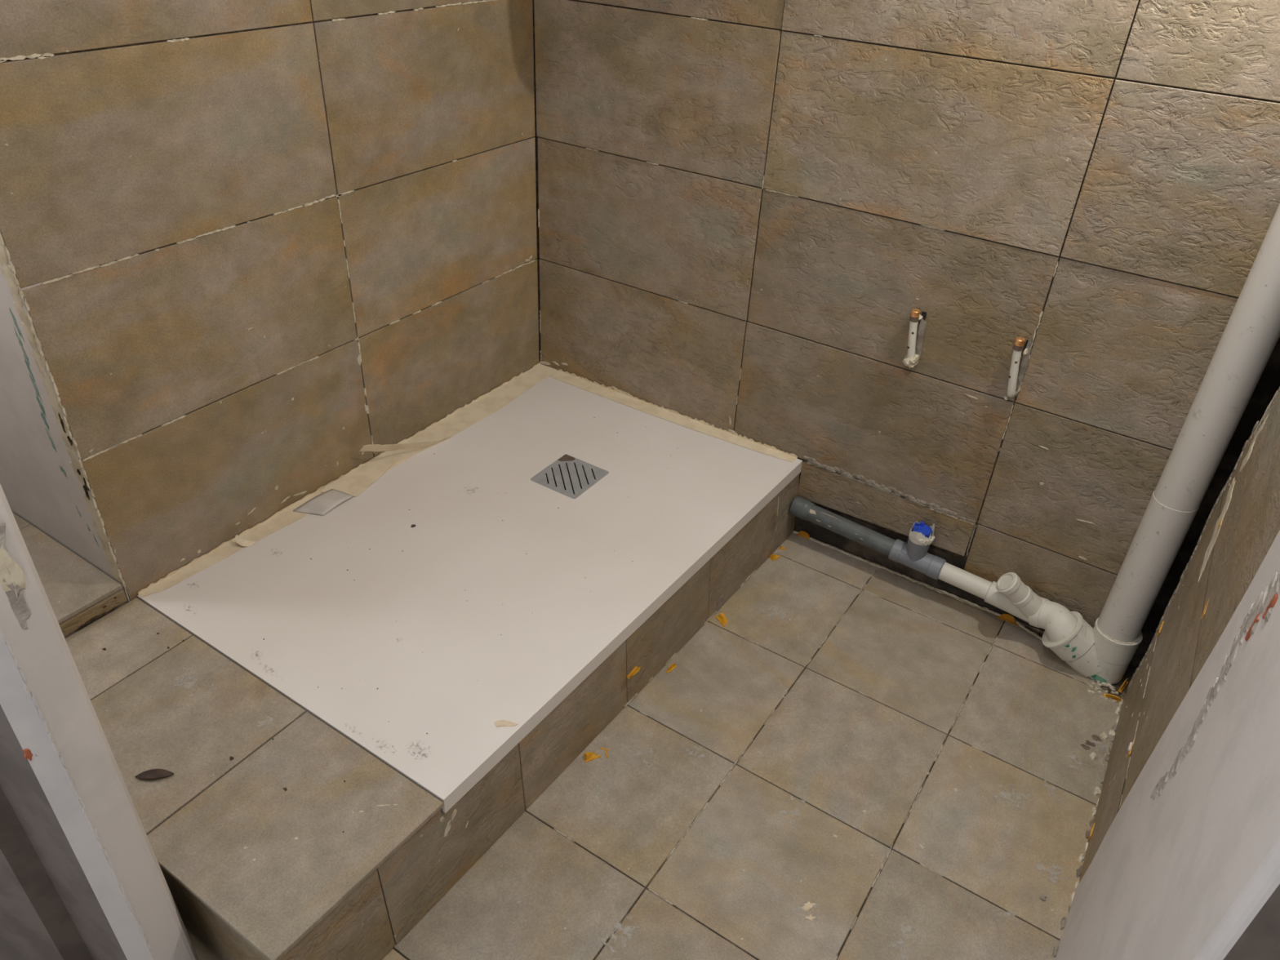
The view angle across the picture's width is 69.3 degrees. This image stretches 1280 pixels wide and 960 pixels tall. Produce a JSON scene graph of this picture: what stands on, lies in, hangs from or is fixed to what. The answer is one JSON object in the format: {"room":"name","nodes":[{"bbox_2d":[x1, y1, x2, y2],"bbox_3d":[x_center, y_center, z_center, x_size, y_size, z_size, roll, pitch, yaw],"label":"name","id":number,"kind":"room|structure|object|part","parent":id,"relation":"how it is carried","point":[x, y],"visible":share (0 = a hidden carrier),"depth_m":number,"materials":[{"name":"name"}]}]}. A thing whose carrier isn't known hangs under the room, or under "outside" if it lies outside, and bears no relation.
{"room":"unfinished bathroom","nodes":[
{"label":"unfinished bathroom","id":0,"kind":"room"},
{"bbox_2d":[0,231,130,602],"bbox_3d":[-1.378,-0.600,0.998,0.705,2.500,0.880,22,39,26],"label":"wall niche","id":1,"kind":"object","parent":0,"point":[42,482],"visible":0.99,"depth_m":1.59,"materials":[{"name":"white paint"}]},
{"bbox_2d":[0,484,198,959],"bbox_3d":[-1.162,-0.468,0.821,1.319,2.500,0.230,21,38,24],"label":"wall","id":2,"kind":"structure","parent":0,"point":[82,877],"depth_m":1.05,"materials":[{"name":"white paint"}]},
{"bbox_2d":[12,511,128,638],"bbox_3d":[-1.296,0.277,1.724,0.603,0.244,0.404,22,39,26],"label":"ledge","id":3,"kind":"object","parent":2,"relation":"attached to","point":[79,594],"depth_m":1.67,"materials":[{"name":"tile"}]},
{"bbox_2d":[0,0,541,600],"bbox_3d":[-0.585,-0.950,1.576,0.121,2.500,1.277,22,39,26],"label":"wall","id":4,"kind":"structure","parent":0,"point":[291,238],"depth_m":1.68,"materials":[{"name":"tile"}]},
{"bbox_2d":[382,529,1152,959],"bbox_3d":[-0.524,0.669,1.563,2.500,0.165,2.680,22,39,26],"label":"floor","id":5,"kind":"structure","parent":0,"point":[868,743],"depth_m":1.64,"materials":[{"name":"tile"}]},
{"bbox_2d":[65,473,799,959],"bbox_3d":[-0.356,0.277,1.920,0.800,0.303,1.473,22,39,26],"label":"tiled step","id":6,"kind":"structure","parent":5,"relation":"on","point":[273,834],"depth_m":1.41,"materials":[{"name":"tile"}]},
{"bbox_2d":[134,768,173,778],"bbox_3d":[-0.722,0.438,1.378,0.054,0.006,0.017,-1,34,-6],"label":"dry leaf","id":7,"kind":"object","parent":6,"relation":"on","point":[153,773],"visible":1,"depth_m":1.38,"materials":[{"name":"brown plant"}]},
{"bbox_2d":[137,370,802,813],"bbox_3d":[-0.270,0.097,1.950,0.787,0.037,1.176,22,39,26],"label":"shower tray","id":8,"kind":"object","parent":6,"relation":"on","point":[549,528],"visible":0.99,"depth_m":1.78,"materials":[{"name":"white plastic"}]},
{"bbox_2d":[235,534,256,546],"bbox_3d":[-0.780,0.122,1.828,0.041,0.018,0.020,5,34,3],"label":"scrap","id":9,"kind":"object","parent":8,"relation":"on","point":[239,540],"visible":1,"depth_m":1.83,"materials":[{"name":"paper"}]},
{"bbox_2d":[293,488,353,515],"bbox_3d":[-0.667,0.047,1.952,0.062,0.008,0.110,22,39,26],"label":"flap","id":10,"kind":"object","parent":8,"relation":"on","point":[322,504],"visible":1,"depth_m":1.95,"materials":[{"name":"white paper"}]},
{"bbox_2d":[137,362,557,596],"bbox_3d":[-0.558,-0.069,2.075,0.087,0.078,1.176,22,39,26],"label":"tape","id":11,"kind":"object","parent":8,"relation":"on","point":[486,405],"depth_m":2.14,"materials":[{"name":"paper"}]},
{"bbox_2d":[320,450,403,497],"bbox_3d":[-0.600,-0.011,2.050,0.080,0.002,0.214,22,39,26],"label":"tape","id":12,"kind":"object","parent":11,"relation":"on","point":[357,481],"visible":0.98,"depth_m":2.04,"materials":[{"name":"paper"}]},
{"bbox_3d":[-0.524,-0.086,2.103,0.239,0.078,0.018,-28,45,-37],"label":"torn tape strip","id":13,"kind":"part","parent":11,"relation":"part of","materials":[{"name":"beige paper"}]},
{"bbox_2d":[493,720,517,727],"bbox_3d":[-0.216,0.391,1.491,0.037,0.001,0.013,-1,34,-6],"label":"flake","id":14,"kind":"object","parent":8,"relation":"on","point":[500,722],"visible":1,"depth_m":1.49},
{"bbox_2d":[549,368,797,462],"bbox_3d":[0.064,-0.168,2.326,0.712,0.010,0.043,22,39,26],"label":"tape","id":15,"kind":"object","parent":8,"relation":"on","point":[673,416],"visible":1,"depth_m":2.33,"materials":[{"name":"paper"}]},
{"bbox_2d":[626,665,640,679],"bbox_3d":[-0.009,0.363,1.756,0.014,0.016,0.040,22,39,26],"label":"clip","id":16,"kind":"object","parent":6,"relation":"attached to","point":[636,669],"visible":1,"depth_m":1.75,"materials":[{"name":"orange plastic"}]},
{"bbox_2d":[583,751,601,762],"bbox_3d":[-0.089,0.502,1.694,0.032,0.012,0.016,-14,38,-24],"label":"clip","id":17,"kind":"object","parent":5,"relation":"on","point":[589,756],"visible":1,"depth_m":1.69,"materials":[{"name":"orange plastic"}]},
{"bbox_2d":[600,746,608,758],"bbox_3d":[-0.062,0.501,1.708,0.013,0.002,0.028,-18,39,-28],"label":"fragment","id":18,"kind":"object","parent":5,"relation":"on","point":[606,749],"visible":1,"depth_m":1.71,"materials":[{"name":"orange plastic"}]},
{"bbox_2d":[666,662,676,673],"bbox_3d":[0.065,0.380,1.886,0.006,0.013,0.029,30,42,33],"label":"clip","id":19,"kind":"object","parent":5,"relation":"on","point":[673,665],"visible":1,"depth_m":1.88,"materials":[{"name":"orange plastic"}]},
{"bbox_2d":[715,612,728,626],"bbox_3d":[0.181,0.301,2.011,0.018,0.013,0.035,-13,37,-23],"label":"clip","id":20,"kind":"object","parent":5,"relation":"on","point":[722,618],"visible":1,"depth_m":2.01,"materials":[{"name":"orange plastic"}]},
{"bbox_2d":[768,554,781,561],"bbox_3d":[0.321,0.180,2.202,0.030,0.011,0.015,-23,42,-33],"label":"clip","id":21,"kind":"object","parent":5,"relation":"on","point":[773,557],"visible":1,"depth_m":2.20,"materials":[{"name":"orange plastic"}]},
{"bbox_2d":[796,530,810,539],"bbox_3d":[0.403,0.133,2.273,0.037,0.016,0.006,22,39,26],"label":"clip","id":22,"kind":"object","parent":5,"relation":"on","point":[806,535],"visible":1,"depth_m":2.27,"materials":[{"name":"orange plastic"}]},
{"bbox_2d":[801,901,816,911],"bbox_3d":[0.268,0.676,1.474,0.026,0.003,0.014,-21,41,-31],"label":"crumb","id":23,"kind":"object","parent":5,"relation":"on","point":[807,906],"visible":1,"depth_m":1.47,"materials":[{"name":"beige paint"}]},
{"bbox_2d":[804,915,816,922],"bbox_3d":[0.269,0.688,1.457,0.018,0.003,0.012,13,35,14],"label":"crumb","id":24,"kind":"object","parent":5,"relation":"on","point":[810,917],"visible":1,"depth_m":1.46,"materials":[{"name":"beige paint"}]},
{"bbox_2d":[997,613,1018,626],"bbox_3d":[0.817,0.306,2.050,0.047,0.017,0.012,22,39,26],"label":"clip","id":25,"kind":"object","parent":5,"relation":"on","point":[1006,617],"visible":1,"depth_m":2.05,"materials":[{"name":"orange plastic"}]},
{"bbox_2d":[1039,894,1046,901],"bbox_3d":[0.654,0.677,1.503,0.011,0.003,0.013,22,39,26],"label":"crumb","id":26,"kind":"object","parent":5,"relation":"on","point":[1042,897],"visible":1,"depth_m":1.50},
{"bbox_2d":[1103,693,1123,701],"bbox_3d":[0.960,0.440,1.870,0.043,0.018,0.011,18,37,21],"label":"clip","id":27,"kind":"object","parent":5,"relation":"on","point":[1108,695],"visible":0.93,"depth_m":1.87,"materials":[{"name":"orange plastic"}]},
{"bbox_2d":[1117,678,1128,693],"bbox_3d":[0.991,0.416,1.894,0.006,0.018,0.043,30,42,33],"label":"clip","id":28,"kind":"object","parent":5,"relation":"on","point":[1124,684],"visible":1,"depth_m":1.89,"materials":[{"name":"orange plastic"}]},
{"bbox_2d":[1041,203,1279,684],"bbox_3d":[0.984,-0.632,1.265,0.172,2.497,0.098,13,35,14],"label":"stack","id":29,"kind":"object","parent":5,"relation":"on","point":[1104,652],"visible":0.98,"depth_m":1.64,"materials":[{"name":"white plastic"}]},
{"bbox_2d":[789,496,1075,641],"bbox_3d":[0.635,0.172,2.051,0.670,0.144,0.097,22,39,26],"label":"pipe","id":30,"kind":"object","parent":29,"relation":"attached to","point":[1010,594],"visible":0.97,"depth_m":2.04,"materials":[{"name":"grey plastic"}]},
{"bbox_2d":[533,0,1279,667],"bbox_3d":[0.563,-0.908,1.604,1.805,2.500,0.166,22,39,26],"label":"wall","id":31,"kind":"structure","parent":0,"point":[746,210],"depth_m":1.83,"materials":[{"name":"tile"}]},
{"bbox_2d":[902,308,926,368],"bbox_3d":[0.555,-0.281,1.882,0.036,0.132,0.034,22,39,26],"label":"stub","id":32,"kind":"object","parent":31,"relation":"attached to","point":[911,359],"visible":1,"depth_m":1.88,"materials":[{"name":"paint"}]},
{"bbox_2d":[1004,335,1033,399],"bbox_3d":[0.728,-0.213,1.794,0.035,0.142,0.027,22,39,26],"label":"stub","id":33,"kind":"object","parent":31,"relation":"attached to","point":[1015,380],"visible":1,"depth_m":1.78,"materials":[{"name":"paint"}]},
{"bbox_2d":[1054,386,1279,959],"bbox_3d":[0.884,-0.360,0.825,0.216,2.500,1.396,22,39,26],"label":"wall","id":34,"kind":"structure","parent":0,"point":[1187,867],"depth_m":1.01,"materials":[{"name":"white paint"}]},
{"bbox_2d":[1087,822,1094,840],"bbox_3d":[0.780,0.607,1.600,0.002,0.021,0.031,22,39,26],"label":"clip","id":35,"kind":"object","parent":34,"relation":"attached to","point":[1092,827],"visible":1,"depth_m":1.60,"materials":[{"name":"orange plastic"}]},
{"bbox_2d":[1126,740,1133,758],"bbox_3d":[0.802,0.440,1.518,0.005,0.024,0.032,22,39,26],"label":"clip","id":36,"kind":"object","parent":34,"relation":"attached to","point":[1130,747],"visible":1,"depth_m":1.52,"materials":[{"name":"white plastic"}]},
{"bbox_2d":[1156,621,1163,636],"bbox_3d":[0.966,0.277,1.720,0.002,0.025,0.032,22,39,26],"label":"clip","id":37,"kind":"object","parent":34,"relation":"attached to","point":[1161,625],"visible":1,"depth_m":1.72,"materials":[{"name":"orange plastic"}]},
{"bbox_2d":[1200,599,1208,619],"bbox_3d":[0.807,0.184,1.323,0.002,0.026,0.032,22,39,26],"label":"clip","id":38,"kind":"object","parent":34,"relation":"attached to","point":[1203,612],"visible":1,"depth_m":1.32,"materials":[{"name":"orange plastic"}]}
]}

